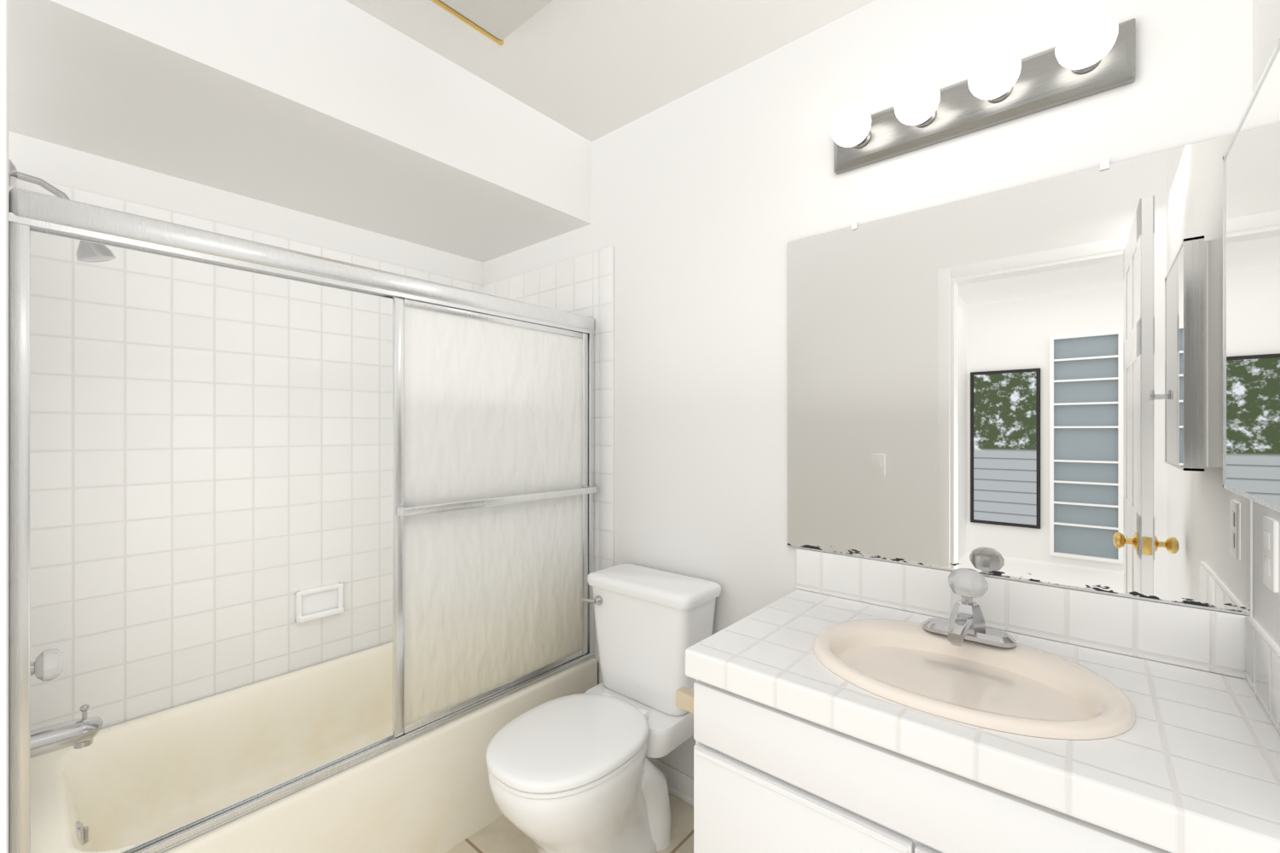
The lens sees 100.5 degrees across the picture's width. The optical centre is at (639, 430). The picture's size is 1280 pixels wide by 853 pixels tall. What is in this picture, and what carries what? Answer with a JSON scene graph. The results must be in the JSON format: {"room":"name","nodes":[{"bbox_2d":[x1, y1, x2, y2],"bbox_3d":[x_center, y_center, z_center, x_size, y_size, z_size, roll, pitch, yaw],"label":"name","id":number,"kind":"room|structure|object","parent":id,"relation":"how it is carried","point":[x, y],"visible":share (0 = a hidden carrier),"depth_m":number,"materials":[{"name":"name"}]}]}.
{"room":"bathroom","nodes":[
{"label":"bathroom","id":0,"kind":"room"},
{"bbox_2d":[9,131,483,285],"bbox_3d":[-1.339,0.055,2.053,0.100,2.440,1.624,0,0,40],"label":"wall","id":1,"kind":"structure","parent":0,"point":[53,163],"depth_m":1.83,"materials":[{"name":"white paint"}]},
{"bbox_2d":[9,179,482,731],"bbox_3d":[-1.266,0.101,2.056,0.008,1.638,1.524,0,0,40],"label":"tile","id":2,"kind":"structure","parent":1,"relation":"attached to","point":[211,471],"depth_m":1.79,"materials":[{"name":"white tile"}]},
{"bbox_2d":[295,582,343,623],"bbox_3d":[-1.234,0.665,2.058,0.042,0.118,0.165,0,0,40],"label":"soap dish","id":3,"kind":"object","parent":2,"relation":"attached to","point":[318,602],"visible":1,"depth_m":2.06,"materials":[{"name":"white ceramic"}]},
{"bbox_2d":[8,0,591,262],"bbox_3d":[-0.979,-1.000,1.813,0.760,0.330,1.524,0,0,40],"label":"soffit","id":4,"kind":"structure","parent":0,"point":[345,112],"depth_m":1.52,"materials":[{"name":"white paint"}]},
{"bbox_2d":[445,792,693,852],"bbox_3d":[-0.305,1.305,1.240,2.730,0.060,1.724,0,0,40],"label":"floor","id":5,"kind":"structure","parent":0,"point":[503,834],"depth_m":1.67,"materials":[{"name":"tile"}]},
{"bbox_2d":[30,641,597,852],"bbox_3d":[-0.957,1.087,1.794,0.801,0.375,1.506,0,0,40],"label":"bathtub","id":6,"kind":"object","parent":5,"relation":"on","point":[120,788],"visible":0.6,"depth_m":1.64,"materials":[{"name":"ceramic"}]},
{"bbox_2d":[8,187,597,852],"bbox_3d":[-0.673,0.225,1.553,0.082,1.349,1.506,0,0,40],"label":"shower door","id":7,"kind":"structure","parent":6,"relation":"on","point":[493,488],"depth_m":1.65,"materials":[{"name":"glass"}]},
{"bbox_2d":[485,563,721,852],"bbox_3d":[-0.120,0.884,1.597,0.436,0.788,0.709,0,0,40],"label":"toilet","id":8,"kind":"object","parent":5,"relation":"on","point":[579,773],"visible":0.98,"depth_m":1.57,"materials":[{"name":"white ceramic"}]},
{"bbox_2d":[675,548,1279,852],"bbox_3d":[0.602,0.790,1.089,0.950,0.970,0.576,0,0,40],"label":"bathroom vanity","id":9,"kind":"object","parent":5,"relation":"on","point":[848,704],"visible":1,"depth_m":0.97,"materials":[{"name":"white tile"}]},
{"bbox_2d":[922,567,1016,648],"bbox_3d":[0.689,0.379,1.136,0.176,0.146,0.174,0,0,40],"label":"tap","id":10,"kind":"object","parent":9,"relation":"on","point":[966,625],"depth_m":1.15,"materials":[{"name":"silver metal"}]},
{"bbox_2d":[812,619,1135,767],"bbox_3d":[0.614,0.529,1.047,0.528,0.155,0.428,0,0,40],"label":"sink","id":11,"kind":"object","parent":9,"relation":"in","point":[1079,711],"depth_m":1.00,"materials":[{"name":"beige ceramic"}]},
{"bbox_2d":[345,0,874,141],"bbox_3d":[-0.305,-1.195,1.240,2.730,0.060,1.724,0,0,40],"label":"ceiling","id":12,"kind":"structure","parent":0,"point":[590,70],"depth_m":1.61,"materials":[{"name":"white paint"}]},
{"bbox_2d":[430,0,552,46],"bbox_3d":[-0.307,-1.115,1.253,0.480,0.099,0.282,0,0,40],"label":"fan light","id":13,"kind":"object","parent":12,"relation":"attached to","point":[497,21],"visible":1,"depth_m":1.36,"materials":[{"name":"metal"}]},
{"bbox_2d":[483,0,1252,778],"bbox_3d":[0.217,0.055,1.855,2.730,2.440,0.111,0,0,40],"label":"wall","id":14,"kind":"structure","parent":0,"point":[1022,383],"depth_m":1.35,"materials":[{"name":"white paint"}]},
{"bbox_2d":[482,245,614,684],"bbox_3d":[-0.437,0.279,2.347,0.880,1.993,0.008,0,0,40],"label":"tile","id":15,"kind":"structure","parent":14,"relation":"attached to","point":[582,285],"depth_m":2.11,"materials":[{"name":"white tile"}]},
{"bbox_2d":[645,756,693,806],"bbox_3d":[0.183,1.232,1.815,0.750,0.085,0.017,0,0,40],"label":"baseboard","id":16,"kind":"structure","parent":14,"relation":"attached to","point":[680,785],"depth_m":1.85,"materials":[{"name":"white paint"}]},
{"bbox_2d":[830,9,1135,174],"bbox_3d":[0.741,-0.787,1.247,0.621,0.125,0.158,0,0,40],"label":"light bar","id":17,"kind":"object","parent":14,"relation":"attached to","point":[1091,52],"visible":1,"depth_m":1.21,"materials":[{"name":"silver metal"}]},
{"bbox_2d":[1252,0,1279,649],"bbox_3d":[0.665,0.055,0.351,0.100,2.440,1.624,0,0,40],"label":"wall","id":18,"kind":"structure","parent":0,"point":[1265,38],"depth_m":0.94,"materials":[{"name":"white paint"}]},
{"bbox_2d":[0,0,8,852],"bbox_3d":[-0.194,0.232,0.081,0.784,2.087,0.124,0,0,40],"label":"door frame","id":19,"kind":"structure","parent":18,"relation":"attached to","point":[3,426],"depth_m":0.35,"materials":[{"name":"white paint"}]},
{"bbox_2d":[1222,37,1279,512],"bbox_3d":[0.831,-0.175,0.678,0.068,0.534,0.414,0,0,40],"label":"upper cabinet","id":20,"kind":"object","parent":18,"relation":"attached to","point":[1251,314],"visible":1,"depth_m":0.70,"materials":[{"name":"silver metal"}]},
{"bbox_2d":[1262,516,1278,593],"bbox_3d":[1.052,0.205,0.890,0.008,0.116,0.070,0,0,40],"label":"electrical outlet plate","id":21,"kind":"object","parent":18,"relation":"attached to","point":[1270,554],"visible":1,"depth_m":0.88,"materials":[{"name":"white plastic"}]},
{"bbox_3d":[-1.122,0.055,0.869,1.765,2.440,0.100,0,0,40],"label":"wall","id":22,"kind":"structure","parent":0,"visible":0},
{"bbox_2d":[8,116,9,191],"bbox_3d":[-1.418,0.279,1.191,0.880,1.993,0.008,0,0,40],"label":"tile","id":23,"kind":"structure","parent":22,"relation":"attached to","point":[8,154],"depth_m":1.22,"materials":[{"name":"white tile"}]},
{"bbox_2d":[30,649,63,681],"bbox_3d":[-1.440,0.565,1.270,0.116,0.116,0.088,0,0,40],"label":"valve","id":24,"kind":"object","parent":23,"relation":"attached to","point":[47,665],"visible":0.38,"depth_m":1.27,"materials":[{"name":"silver metal"}]},
{"bbox_2d":[8,159,116,262],"bbox_3d":[-1.410,-0.527,1.305,0.072,0.206,0.180,0,0,40],"label":"showerhead","id":25,"kind":"object","parent":23,"relation":"attached to","point":[90,252],"visible":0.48,"depth_m":1.31,"materials":[{"name":"silver metal"}]},
{"bbox_2d":[30,704,103,758],"bbox_3d":[-1.418,0.735,1.297,0.062,0.101,0.157,0,0,40],"label":"spout","id":26,"kind":"object","parent":23,"relation":"attached to","point":[80,733],"visible":0.71,"depth_m":1.29,"materials":[{"name":"silver metal"}]}
]}

